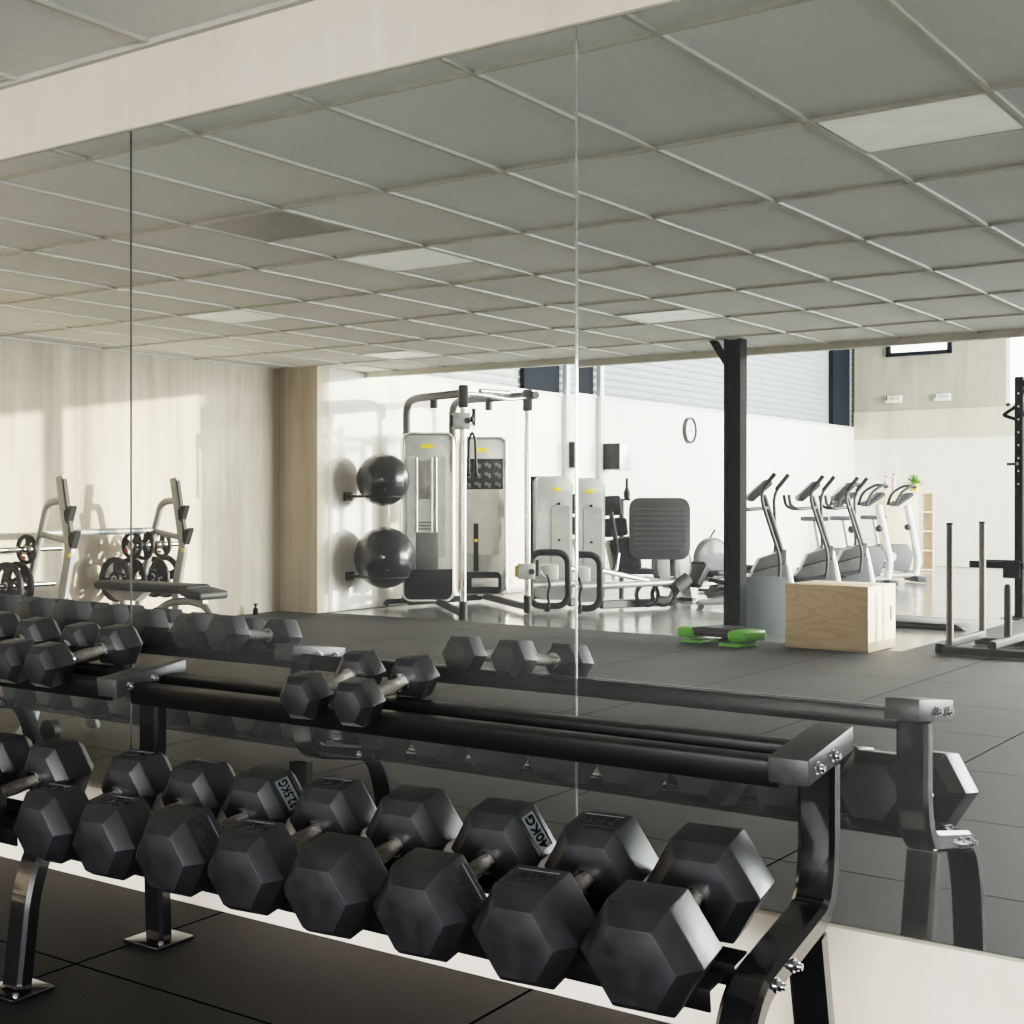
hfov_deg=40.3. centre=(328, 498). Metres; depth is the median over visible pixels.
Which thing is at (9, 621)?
dumbbell
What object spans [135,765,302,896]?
dumbbell
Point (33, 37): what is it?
ceiling
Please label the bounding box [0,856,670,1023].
floor
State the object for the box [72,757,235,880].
dumbbell
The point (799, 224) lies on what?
mirror panel
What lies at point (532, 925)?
dumbbell
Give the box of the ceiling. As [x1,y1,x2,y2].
[0,0,278,81]
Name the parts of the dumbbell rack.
rail, rail, plate, rail, bent post, rail, arm, leg, plate, rail, rail, rail, rail, bent post, arm, leg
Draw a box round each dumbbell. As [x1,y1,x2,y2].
[0,611,19,640]
[0,616,61,644]
[0,622,100,683]
[0,732,32,785]
[0,737,93,823]
[13,749,171,863]
[23,624,142,687]
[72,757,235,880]
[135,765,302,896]
[207,776,376,915]
[280,649,385,719]
[284,785,462,938]
[330,654,439,726]
[373,797,555,961]
[472,810,658,989]
[580,822,774,1017]
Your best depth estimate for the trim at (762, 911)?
2.75 m
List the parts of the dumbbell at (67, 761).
handle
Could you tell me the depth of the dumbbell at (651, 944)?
2.20 m
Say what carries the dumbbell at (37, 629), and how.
on the dumbbell rack
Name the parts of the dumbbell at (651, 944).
handle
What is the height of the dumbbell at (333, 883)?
0.215 m
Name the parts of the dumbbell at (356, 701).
handle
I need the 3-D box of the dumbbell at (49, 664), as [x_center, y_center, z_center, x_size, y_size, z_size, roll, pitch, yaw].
[-0.662,0.425,3.736,0.125,0.143,0.366,0,0,37]
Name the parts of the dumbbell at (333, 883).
handle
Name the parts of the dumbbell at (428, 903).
handle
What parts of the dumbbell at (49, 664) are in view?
handle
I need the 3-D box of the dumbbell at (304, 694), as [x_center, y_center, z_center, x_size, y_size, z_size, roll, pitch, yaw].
[0.014,0.431,3.208,0.111,0.130,0.342,0,0,32]
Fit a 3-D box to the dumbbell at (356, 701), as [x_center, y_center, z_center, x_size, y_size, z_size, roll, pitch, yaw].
[0.133,0.432,3.115,0.110,0.130,0.351,0,0,33]
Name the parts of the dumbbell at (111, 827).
handle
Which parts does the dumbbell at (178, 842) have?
handle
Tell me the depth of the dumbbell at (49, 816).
3.10 m
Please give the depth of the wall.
3.60 m
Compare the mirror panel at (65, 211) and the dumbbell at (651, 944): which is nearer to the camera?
the dumbbell at (651, 944)
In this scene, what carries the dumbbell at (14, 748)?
on the dumbbell rack
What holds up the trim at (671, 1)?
attached to the wall
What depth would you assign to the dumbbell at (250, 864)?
2.72 m
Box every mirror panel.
[0,132,129,784]
[130,27,576,841]
[575,0,1023,958]
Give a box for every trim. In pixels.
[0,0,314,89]
[0,0,684,161]
[88,782,1023,962]
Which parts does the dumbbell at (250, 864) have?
handle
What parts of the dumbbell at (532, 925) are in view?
handle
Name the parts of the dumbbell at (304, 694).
handle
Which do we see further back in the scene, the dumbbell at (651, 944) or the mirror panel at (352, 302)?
the mirror panel at (352, 302)
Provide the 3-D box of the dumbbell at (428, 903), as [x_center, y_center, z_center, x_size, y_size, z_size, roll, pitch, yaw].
[0.270,0.717,2.621,0.195,0.218,0.479,0,0,33]
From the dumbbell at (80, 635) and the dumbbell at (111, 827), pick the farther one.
the dumbbell at (80, 635)
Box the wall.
[0,0,1023,1023]
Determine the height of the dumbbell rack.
0.745 m
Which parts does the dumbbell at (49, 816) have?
handle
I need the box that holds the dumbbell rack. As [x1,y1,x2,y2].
[0,658,853,1023]
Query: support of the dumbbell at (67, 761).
on the dumbbell rack

